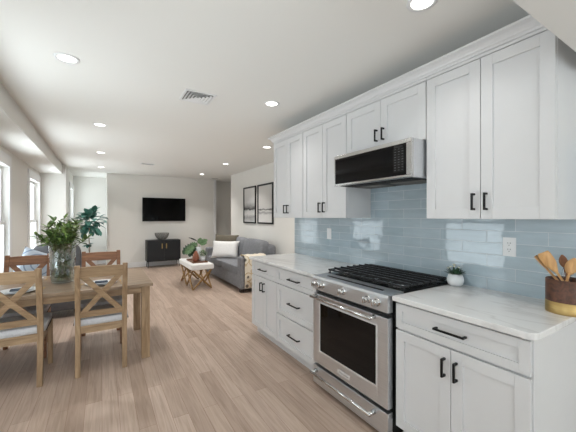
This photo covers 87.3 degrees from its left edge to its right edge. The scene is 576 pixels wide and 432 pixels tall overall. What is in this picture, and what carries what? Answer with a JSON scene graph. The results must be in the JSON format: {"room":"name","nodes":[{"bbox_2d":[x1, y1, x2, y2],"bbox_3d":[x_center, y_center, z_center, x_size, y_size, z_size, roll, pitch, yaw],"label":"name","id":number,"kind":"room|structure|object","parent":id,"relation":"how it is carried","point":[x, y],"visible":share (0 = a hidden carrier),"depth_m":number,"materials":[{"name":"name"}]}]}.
{"room":"open-plan kitchen","nodes":[
{"label":"open-plan kitchen","id":0,"kind":"room"},
{"bbox_2d":[0,82,62,173],"bbox_3d":[-2.380,-1.115,1.852,0.590,0.310,11.350,0,0,-32],"label":"beam","id":1,"kind":"structure","parent":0,"point":[18,135],"depth_m":3.92,"materials":[{"name":"white paint"}]},
{"bbox_2d":[0,145,72,272],"bbox_3d":[-2.892,0.115,2.770,0.620,2.570,13.450,0,0,-32],"label":"wall","id":2,"kind":"structure","parent":0,"point":[54,187],"depth_m":5.52,"materials":[{"name":"white paint"}]},
{"bbox_2d":[0,150,11,272],"bbox_3d":[-3.804,0.070,3.917,0.150,1.900,1.300,0,0,-32],"label":"window","id":3,"kind":"structure","parent":2,"relation":"in","point":[5,159],"depth_m":4.35,"materials":[{"name":"white paint"}]},
{"bbox_2d":[28,168,40,247],"bbox_3d":[-5.115,0.070,6.045,0.150,1.900,1.300,0,0,-32],"label":"window","id":4,"kind":"structure","parent":2,"relation":"in","point":[32,175],"depth_m":6.42,"materials":[{"name":"white paint"}]},
{"bbox_2d":[69,182,73,243],"bbox_3d":[-5.793,0.070,8.024,0.150,1.900,1.060,0,0,-32],"label":"window","id":5,"kind":"structure","parent":2,"relation":"in","point":[71,186],"depth_m":7.86,"materials":[{"name":"white paint"}]},
{"bbox_2d":[73,173,230,263],"bbox_3d":[-3.524,0.125,9.574,5.760,2.550,1.400,0,0,-32],"label":"wall","id":6,"kind":"structure","parent":0,"point":[118,197],"depth_m":8.74,"materials":[{"name":"white paint"}]},
{"bbox_2d":[96,260,178,267],"bbox_3d":[-3.451,1.330,9.493,5.480,0.140,1.214,0,0,-32],"label":"baseboard","id":7,"kind":"structure","parent":6,"relation":"attached to","point":[132,264],"depth_m":8.57,"materials":[{"name":"white paint"}]},
{"bbox_2d":[142,197,184,220],"bbox_3d":[-3.555,-0.197,8.697,1.159,0.664,0.052,0,0,-32],"label":"television","id":8,"kind":"object","parent":6,"relation":"attached to","point":[153,209],"visible":1,"depth_m":8.66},
{"bbox_2d":[214,180,215,240],"bbox_3d":[-2.298,0.125,9.500,0.080,2.550,0.012,0,0,-32],"label":"trim","id":9,"kind":"structure","parent":6,"relation":"attached to","point":[214,180],"depth_m":9.49,"materials":[{"name":"white paint"}]},
{"bbox_2d":[0,264,403,431],"bbox_3d":[-0.560,1.450,4.294,6.250,0.100,13.600,0,0,-32],"label":"floor","id":10,"kind":"structure","parent":0,"point":[208,368],"depth_m":2.64,"materials":[{"name":"brown wood"}]},
{"bbox_2d":[0,253,51,357],"bbox_3d":[-2.723,0.910,3.113,0.436,0.980,0.570,0,0,-32],"label":"dining chair","id":11,"kind":"object","parent":10,"relation":"on","point":[12,262],"visible":0.34,"depth_m":3.25,"materials":[{"name":"brown wood"}]},
{"bbox_2d":[0,304,50,317],"bbox_3d":[-2.695,0.942,3.067,0.424,0.066,0.452,0,0,-32],"label":"seat cushion","id":12,"kind":"object","parent":11,"relation":"on","point":[32,309],"depth_m":2.94,"materials":[{"name":"fabric"}]},
{"bbox_2d":[0,268,52,387],"bbox_3d":[-2.304,0.910,2.564,0.436,0.980,0.570,0,0,-32],"label":"dining chair","id":13,"kind":"object","parent":10,"relation":"on","point":[28,327],"visible":1,"depth_m":2.45,"materials":[{"name":"brown wood"}]},
{"bbox_2d":[0,312,51,338],"bbox_3d":[-2.332,0.942,2.610,0.424,0.066,0.452,0,0,-32],"label":"seat cushion","id":14,"kind":"object","parent":13,"relation":"on","point":[34,330],"depth_m":2.49,"materials":[{"name":"fabric"}]},
{"bbox_2d":[33,244,81,313],"bbox_3d":[-3.394,0.908,4.396,0.740,0.987,0.766,0,0,-32],"label":"armchair","id":15,"kind":"object","parent":10,"relation":"on","point":[70,305],"visible":0.08,"depth_m":4.53,"materials":[{"name":"grey fabric"}]},
{"bbox_2d":[13,246,54,275],"bbox_3d":[-3.592,0.700,4.306,0.199,0.556,0.563,0,0,44],"label":"throw pillow","id":16,"kind":"object","parent":15,"relation":"on","point":[27,251],"visible":0.24,"depth_m":4.25,"materials":[{"name":"blue fabric"}]},
{"bbox_2d":[0,268,152,357],"bbox_3d":[-2.218,1.029,3.041,1.452,0.742,0.995,0,0,-32],"label":"dining table","id":17,"kind":"object","parent":10,"relation":"on","point":[138,282],"visible":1,"depth_m":2.97,"materials":[{"name":"brown wood"}]},
{"bbox_2d":[0,286,35,293],"bbox_3d":[-2.348,0.649,2.629,0.274,0.017,0.274,0,0,-32],"label":"dinner plate","id":18,"kind":"object","parent":17,"relation":"on","point":[33,288],"visible":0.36,"depth_m":2.62,"materials":[{"name":"white ceramic"}]},
{"bbox_2d":[3,287,32,292],"bbox_3d":[-2.348,0.643,2.629,0.192,0.017,0.192,0,0,-32],"label":"salad plate","id":19,"kind":"object","parent":18,"relation":"on","point":[7,290],"visible":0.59,"depth_m":2.61,"materials":[{"name":"white ceramic"}]},
{"bbox_2d":[48,246,75,283],"bbox_3d":[-2.254,0.463,3.022,0.226,0.390,0.226,0,0,-32],"label":"vase","id":20,"kind":"object","parent":17,"relation":"on","point":[48,246],"visible":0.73,"depth_m":2.97,"materials":[{"name":"clear glass"}]},
{"bbox_2d":[30,213,94,280],"bbox_3d":[-2.241,0.294,2.999,0.529,0.689,0.463,0,0,30],"label":"branches","id":21,"kind":"object","parent":20,"relation":"in","point":[61,241],"visible":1,"depth_m":2.97,"materials":[{"name":"green plant"}]},
{"bbox_3d":[-1.824,0.649,2.952,0.274,0.017,0.274,0,0,-32],"label":"dinner plate","id":22,"kind":"object","parent":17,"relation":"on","visible":0},
{"bbox_3d":[-1.824,0.643,2.952,0.192,0.017,0.192,0,0,-32],"label":"salad plate","id":23,"kind":"object","parent":22,"relation":"on","visible":0},
{"bbox_2d":[95,280,107,282],"bbox_3d":[-1.824,0.637,2.952,0.110,0.018,0.044,0,0,-32],"label":"folded napkin","id":24,"kind":"object","parent":23,"relation":"on","point":[101,281],"visible":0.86,"depth_m":2.94,"materials":[{"name":"fabric"}]},
{"bbox_2d":[73,205,108,266],"bbox_3d":[-4.919,0.558,7.527,0.802,1.684,0.780,0,0,-32],"label":"potted tree","id":25,"kind":"object","parent":10,"relation":"on","point":[91,213],"visible":0.76,"depth_m":7.47,"materials":[{"name":"green plant"}]},
{"bbox_2d":[73,262,127,378],"bbox_3d":[-1.779,0.910,2.888,0.436,0.980,0.570,0,0,-32],"label":"dining chair","id":26,"kind":"object","parent":10,"relation":"on","point":[89,318],"visible":1,"depth_m":2.71,"materials":[{"name":"brown wood"}]},
{"bbox_2d":[74,303,127,325],"bbox_3d":[-1.807,0.942,2.933,0.424,0.066,0.452,0,0,-32],"label":"seat cushion","id":27,"kind":"object","parent":26,"relation":"on","point":[114,318],"depth_m":2.77,"materials":[{"name":"fabric"}]},
{"bbox_2d":[81,250,121,349],"bbox_3d":[-2.143,0.910,3.470,0.436,0.980,0.570,0,0,-32],"label":"dining chair","id":28,"kind":"object","parent":10,"relation":"on","point":[112,256],"visible":0.25,"depth_m":3.60,"materials":[{"name":"brown wood"}]},
{"bbox_2d":[81,295,121,307],"bbox_3d":[-2.115,0.942,3.425,0.424,0.066,0.452,0,0,-32],"label":"seat cushion","id":29,"kind":"object","parent":28,"relation":"on","point":[101,301],"depth_m":3.27,"materials":[{"name":"fabric"}]},
{"bbox_2d":[145,239,180,267],"bbox_3d":[-3.512,1.026,8.495,0.870,0.749,0.400,0,0,-32],"label":"base cabinet","id":30,"kind":"object","parent":10,"relation":"on","point":[156,250],"visible":0.87,"depth_m":8.34,"materials":[{"name":"black paint"}]},
{"bbox_2d":[155,233,168,239],"bbox_3d":[-3.534,0.555,8.464,0.381,0.193,0.381,0,0,-32],"label":"bowl","id":31,"kind":"object","parent":30,"relation":"on","point":[163,234],"visible":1,"depth_m":8.37,"materials":[{"name":"grey metal"}]},
{"bbox_2d":[179,258,213,289],"bbox_3d":[-1.912,1.166,6.251,0.440,0.492,1.070,0,0,-32],"label":"cushioned bench","id":32,"kind":"object","parent":10,"relation":"on","point":[187,265],"visible":0.97,"depth_m":5.91,"materials":[{"name":"white fabric"}]},
{"bbox_2d":[179,258,213,270],"bbox_3d":[-1.912,0.973,6.251,0.440,0.105,1.070,0,0,-32],"label":"cushion","id":33,"kind":"object","parent":32,"relation":"on","point":[208,265],"depth_m":5.87,"materials":[{"name":"white fabric"}]},
{"bbox_2d":[186,258,207,263],"bbox_3d":[-1.875,0.905,6.209,0.290,0.030,0.540,0,0,-32],"label":"serving tray","id":34,"kind":"object","parent":32,"relation":"on","point":[190,259],"visible":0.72,"depth_m":6.03,"materials":[{"name":"brown wood"}]},
{"bbox_2d":[182,238,206,259],"bbox_3d":[-1.946,0.674,6.280,0.527,0.470,0.180,0,0,-5],"label":"potted plant","id":35,"kind":"object","parent":34,"relation":"on","point":[190,248],"visible":0.79,"depth_m":6.29,"materials":[{"name":"plant"}]},
{"bbox_2d":[192,251,198,261],"bbox_3d":[-1.853,0.802,6.070,0.128,0.215,0.128,0,0,-32],"label":"terracotta vase","id":36,"kind":"object","parent":34,"relation":"on","point":[195,257],"visible":0.99,"depth_m":6.03,"materials":[{"name":"ceramic"}]},
{"bbox_2d":[199,250,207,260],"bbox_3d":[-1.705,0.795,6.108,0.201,0.230,0.215,0,0,-17],"label":"potted plant","id":37,"kind":"object","parent":34,"relation":"on","point":[202,258],"visible":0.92,"depth_m":6.07,"materials":[{"name":"green plant"}]},
{"bbox_2d":[205,237,277,292],"bbox_3d":[-1.067,0.935,6.671,0.880,0.930,2.240,0,0,-32],"label":"sofa","id":38,"kind":"object","parent":10,"relation":"on","point":[231,270],"visible":0.6,"depth_m":6.13,"materials":[{"name":"grey fabric"}]},
{"bbox_2d":[208,255,236,266],"bbox_3d":[-1.393,1.015,7.029,0.700,0.170,0.955,0,0,-32],"label":"seat cushion","id":39,"kind":"object","parent":38,"relation":"on","point":[217,262],"depth_m":6.69,"materials":[{"name":"grey fabric"}]},
{"bbox_2d":[211,241,238,257],"bbox_3d":[-1.410,0.740,6.789,0.620,0.376,0.217,0,0,7],"label":"throw pillow","id":40,"kind":"object","parent":38,"relation":"on","point":[221,249],"visible":1,"depth_m":6.72,"materials":[{"name":"white fabric"}]},
{"bbox_2d":[215,234,238,240],"bbox_3d":[-1.479,0.635,7.169,0.700,0.407,0.189,0,0,27],"label":"throw pillow","id":41,"kind":"object","parent":38,"relation":"on","point":[218,237],"visible":0.38,"depth_m":7.13,"materials":[{"name":"beige fabric"}]},
{"bbox_2d":[222,259,236,273],"bbox_3d":[-0.895,1.015,6.220,0.700,0.170,0.955,0,0,-32],"label":"seat cushion","id":42,"kind":"object","parent":38,"relation":"on","point":[229,266],"depth_m":6.09,"materials":[{"name":"grey fabric"}]},
{"bbox_2d":[236,237,246,256],"bbox_3d":[-1.187,0.735,7.171,0.295,0.529,0.930,0,0,-32],"label":"cushion","id":43,"kind":"object","parent":38,"relation":"on","point":[241,240],"depth_m":6.80,"materials":[{"name":"grey fabric"}]},
{"bbox_2d":[240,253,265,288],"bbox_3d":[-0.661,1.012,5.717,0.440,0.607,0.270,0,0,-32],"label":"throw blanket","id":44,"kind":"object","parent":38,"relation":"on","point":[248,262],"visible":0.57,"depth_m":5.54,"materials":[{"name":"fabric"}]},
{"bbox_2d":[242,238,268,254],"bbox_3d":[-0.696,0.735,6.374,0.295,0.529,0.930,0,0,-32],"label":"cushion","id":45,"kind":"object","parent":38,"relation":"on","point":[249,245],"depth_m":6.17,"materials":[{"name":"grey fabric"}]},
{"bbox_2d":[252,260,282,348],"bbox_3d":[-0.018,0.959,3.558,0.679,0.883,0.612,0,0,-32],"label":"base cabinet","id":46,"kind":"object","parent":10,"relation":"on","point":[264,276],"visible":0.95,"depth_m":3.37,"materials":[{"name":"white paint"}]},
{"bbox_2d":[277,268,317,369],"bbox_3d":[0.321,0.959,3.007,0.679,0.883,0.674,0,0,-32],"label":"base cabinet","id":47,"kind":"object","parent":10,"relation":"on","point":[294,303],"visible":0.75,"depth_m":2.83,"materials":[{"name":"white paint"}]},
{"bbox_2d":[249,253,355,276],"bbox_3d":[0.162,0.501,3.279,0.684,0.030,1.310,0,0,-32],"label":"countertop","id":48,"kind":"structure","parent":47,"relation":"on","point":[307,265],"depth_m":3.15,"materials":[{"name":"white stone"}]},
{"bbox_2d":[309,264,447,431],"bbox_3d":[0.679,0.910,2.354,0.752,0.940,0.772,0,0,-32],"label":"gas range","id":49,"kind":"object","parent":10,"relation":"on","point":[354,309],"visible":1,"depth_m":2.12,"materials":[{"name":"silver metal"}]},
{"bbox_2d":[327,272,447,292],"bbox_3d":[0.769,0.493,2.409,0.540,0.027,0.770,0,0,-32],"label":"cooktop","id":50,"kind":"object","parent":49,"relation":"in","point":[438,283],"depth_m":2.14,"materials":[{"name":"black metal"}]},
{"bbox_2d":[396,302,575,431],"bbox_3d":[1.108,0.959,1.730,0.679,0.883,0.695,0,0,-32],"label":"base cabinet","id":51,"kind":"object","parent":10,"relation":"on","point":[453,375],"visible":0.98,"depth_m":1.49,"materials":[{"name":"white paint"}]},
{"bbox_2d":[392,284,575,339],"bbox_3d":[1.119,0.501,1.724,0.684,0.030,0.723,0,0,-32],"label":"countertop","id":52,"kind":"structure","parent":51,"relation":"on","point":[524,317],"depth_m":1.59,"materials":[{"name":"white stone"}]},
{"bbox_2d":[446,264,465,286],"bbox_3d":[1.169,0.409,2.107,0.136,0.154,0.152,0,0,-32],"label":"potted succulent","id":53,"kind":"object","parent":52,"relation":"on","point":[455,278],"visible":1,"depth_m":2.08,"materials":[{"name":"white ceramic"}]},
{"bbox_2d":[447,273,463,286],"bbox_3d":[1.171,0.443,2.113,0.108,0.086,0.108,0,0,-32],"label":"pot","id":54,"kind":"object","parent":53,"relation":"attached to","point":[453,279],"depth_m":2.08,"materials":[{"name":"white ceramic"}]},
{"bbox_2d":[545,276,575,316],"bbox_3d":[1.418,0.402,1.534,0.173,0.168,0.173,0,0,-32],"label":"utensil crock","id":55,"kind":"object","parent":52,"relation":"on","point":[560,296],"visible":0.97,"depth_m":1.49,"materials":[{"name":"brown wood"}]},
{"bbox_2d":[534,255,557,279],"bbox_3d":[1.394,0.315,1.582,0.165,0.216,0.021,0,0,39],"label":"wooden spatula","id":56,"kind":"object","parent":55,"relation":"in","point":[536,257],"visible":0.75,"depth_m":1.60,"materials":[{"name":"brown wood"}]},
{"bbox_2d":[538,250,563,280],"bbox_3d":[1.386,0.300,1.555,0.157,0.246,0.013,0,0,29],"label":"wooden spatula","id":57,"kind":"object","parent":55,"relation":"in","point":[546,257],"visible":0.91,"depth_m":1.57,"materials":[{"name":"brown wood"}]},
{"bbox_2d":[559,255,568,281],"bbox_3d":[1.430,0.310,1.545,0.032,0.223,0.077,0,0,0],"label":"wooden spoon","id":58,"kind":"object","parent":55,"relation":"in","point":[562,259],"visible":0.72,"depth_m":1.57,"materials":[{"name":"brown wood"}]},
{"bbox_2d":[559,255,567,266],"bbox_3d":[1.431,0.231,1.569,0.025,0.065,0.037,0,0,-32],"label":"bowl","id":59,"kind":"object","parent":58,"relation":"on","point":[562,259],"depth_m":1.57,"materials":[{"name":"brown wood"}]},
{"bbox_2d":[562,267,570,281],"bbox_3d":[1.428,0.337,1.547,0.042,0.166,0.042,0,0,-32],"label":"wire whisk","id":60,"kind":"object","parent":55,"relation":"in","point":[563,267],"visible":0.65,"depth_m":1.54,"materials":[{"name":"metal"}]},
{"bbox_2d":[564,258,575,280],"bbox_3d":[1.420,0.314,1.528,0.075,0.214,0.019,0,0,31],"label":"wooden spoon","id":61,"kind":"object","parent":55,"relation":"in","point":[570,266],"visible":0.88,"depth_m":1.52,"materials":[{"name":"brown wood"}]},
{"bbox_2d":[231,162,294,253],"bbox_3d":[-0.011,0.125,7.627,1.820,2.550,6.200,0,0,-32],"label":"wall","id":62,"kind":"structure","parent":0,"point":[281,234],"depth_m":6.98,"materials":[{"name":"white paint"}]},
{"bbox_2d":[243,185,255,223],"bbox_3d":[-0.938,-0.280,7.367,0.029,0.890,0.710,0,0,-32],"label":"framed print","id":63,"kind":"object","parent":62,"relation":"attached to","point":[249,193],"visible":1,"depth_m":7.38,"materials":[{"name":"grey paper"}]},
{"bbox_2d":[257,182,273,223],"bbox_3d":[-0.506,-0.280,6.665,0.029,0.890,0.740,0,0,-32],"label":"framed print","id":64,"kind":"object","parent":62,"relation":"attached to","point":[265,192],"visible":1,"depth_m":6.66,"materials":[{"name":"grey paper"}]},
{"bbox_2d":[0,0,529,181],"bbox_3d":[-0.334,-1.210,4.433,5.720,0.120,13.600,0,0,-32],"label":"ceiling","id":65,"kind":"structure","parent":0,"point":[137,58],"depth_m":2.29,"materials":[{"name":"white paint"}]},
{"bbox_2d":[53,52,79,63],"bbox_3d":[-1.606,-1.147,2.194,0.160,0.006,0.160,0,0,-32],"label":"recessed light","id":66,"kind":"object","parent":65,"relation":"in","point":[64,57],"visible":1,"depth_m":2.19,"materials":[{"name":"white paint"}]},
{"bbox_2d":[93,123,107,126],"bbox_3d":[-2.351,-1.147,3.779,0.160,0.006,0.160,0,0,-32],"label":"recessed light","id":67,"kind":"object","parent":65,"relation":"in","point":[95,124],"visible":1,"depth_m":3.77,"materials":[{"name":"white plastic"}]},
{"bbox_2d":[179,89,216,104],"bbox_3d":[-0.871,-1.144,2.911,0.290,0.012,0.290,0,0,-32],"label":"ceiling vent","id":68,"kind":"object","parent":65,"relation":"in","point":[193,96],"visible":1,"depth_m":2.90,"materials":[{"name":"white metal"}]},
{"bbox_2d":[264,101,278,106],"bbox_3d":[-0.167,-1.147,3.074,0.160,0.006,0.160,0,0,-32],"label":"recessed light","id":69,"kind":"object","parent":65,"relation":"in","point":[267,103],"visible":1,"depth_m":3.07,"materials":[{"name":"white plastic"}]},
{"bbox_2d":[406,0,437,11],"bbox_3d":[0.719,-1.147,1.617,0.160,0.006,0.160,0,0,-32],"label":"recessed light","id":70,"kind":"object","parent":65,"relation":"in","point":[412,5],"visible":1,"depth_m":1.64,"materials":[{"name":"white plastic"}]},
{"bbox_2d":[513,0,575,51],"bbox_3d":[1.837,-0.950,-0.170,1.450,0.400,3.184,0,0,-32],"label":"ceiling","id":71,"kind":"structure","parent":0,"point":[558,16],"depth_m":1.13,"materials":[{"name":"white paint"}]},
{"bbox_3d":[2.115,0.125,1.714,1.000,2.550,6.100,0,0,-32],"label":"wall","id":72,"kind":"structure","parent":0,"visible":0},
{"bbox_2d":[268,15,544,142],"bbox_3d":[0.657,-0.977,2.765,0.380,0.063,2.896,0,0,-32],"label":"crown molding","id":73,"kind":"structure","parent":72,"relation":"attached to","point":[528,24],"depth_m":1.98,"materials":[{"name":"white paint"}]},
{"bbox_2d":[295,183,575,299],"bbox_3d":[0.850,0.043,2.808,0.008,0.886,2.890,0,0,-32],"label":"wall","id":74,"kind":"structure","parent":72,"relation":"attached to","point":[398,233],"depth_m":2.31,"materials":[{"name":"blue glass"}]},
{"bbox_2d":[274,131,302,217],"bbox_3d":[0.111,-0.480,3.672,0.357,0.990,0.663,0,0,-32],"label":"upper cabinet","id":75,"kind":"object","parent":74,"relation":"attached to","point":[288,151],"visible":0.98,"depth_m":3.55,"materials":[{"name":"white paint"}]},
{"bbox_2d":[327,228,330,238],"bbox_3d":[0.464,0.195,3.416,0.010,0.124,0.076,0,0,-32],"label":"light switch","id":76,"kind":"object","parent":74,"relation":"attached to","point":[328,229],"visible":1,"depth_m":3.41,"materials":[{"name":"white plastic"}]},
{"bbox_2d":[303,112,370,217],"bbox_3d":[0.467,-0.480,3.095,0.357,0.990,0.686,0,0,-32],"label":"upper cabinet","id":77,"kind":"object","parent":74,"relation":"attached to","point":[326,140],"visible":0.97,"depth_m":2.97,"materials":[{"name":"white paint"}]},
{"bbox_2d":[346,78,426,153],"bbox_3d":[0.855,-0.751,2.465,0.357,0.447,0.785,0,0,-32],"label":"upper cabinet","id":78,"kind":"object","parent":74,"relation":"attached to","point":[400,114],"visible":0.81,"depth_m":2.32,"materials":[{"name":"white paint"}]},
{"bbox_2d":[334,137,426,188],"bbox_3d":[0.803,-0.389,2.434,0.459,0.266,0.774,0,0,-32],"label":"microwave","id":79,"kind":"object","parent":78,"relation":"attached to","point":[402,162],"visible":0.95,"depth_m":2.21,"materials":[{"name":"silver metal"}]},
{"bbox_2d":[426,27,575,219],"bbox_3d":[1.243,-0.480,1.834,0.357,0.990,0.688,0,0,-32],"label":"upper cabinet","id":80,"kind":"object","parent":74,"relation":"attached to","point":[501,120],"visible":0.99,"depth_m":1.65,"materials":[{"name":"white paint"}]},
{"bbox_2d":[503,237,515,256],"bbox_3d":[1.396,0.192,1.905,0.008,0.120,0.074,0,0,-32],"label":"power outlet","id":81,"kind":"object","parent":74,"relation":"attached to","point":[509,244],"visible":1,"depth_m":1.90,"materials":[{"name":"white plastic"}]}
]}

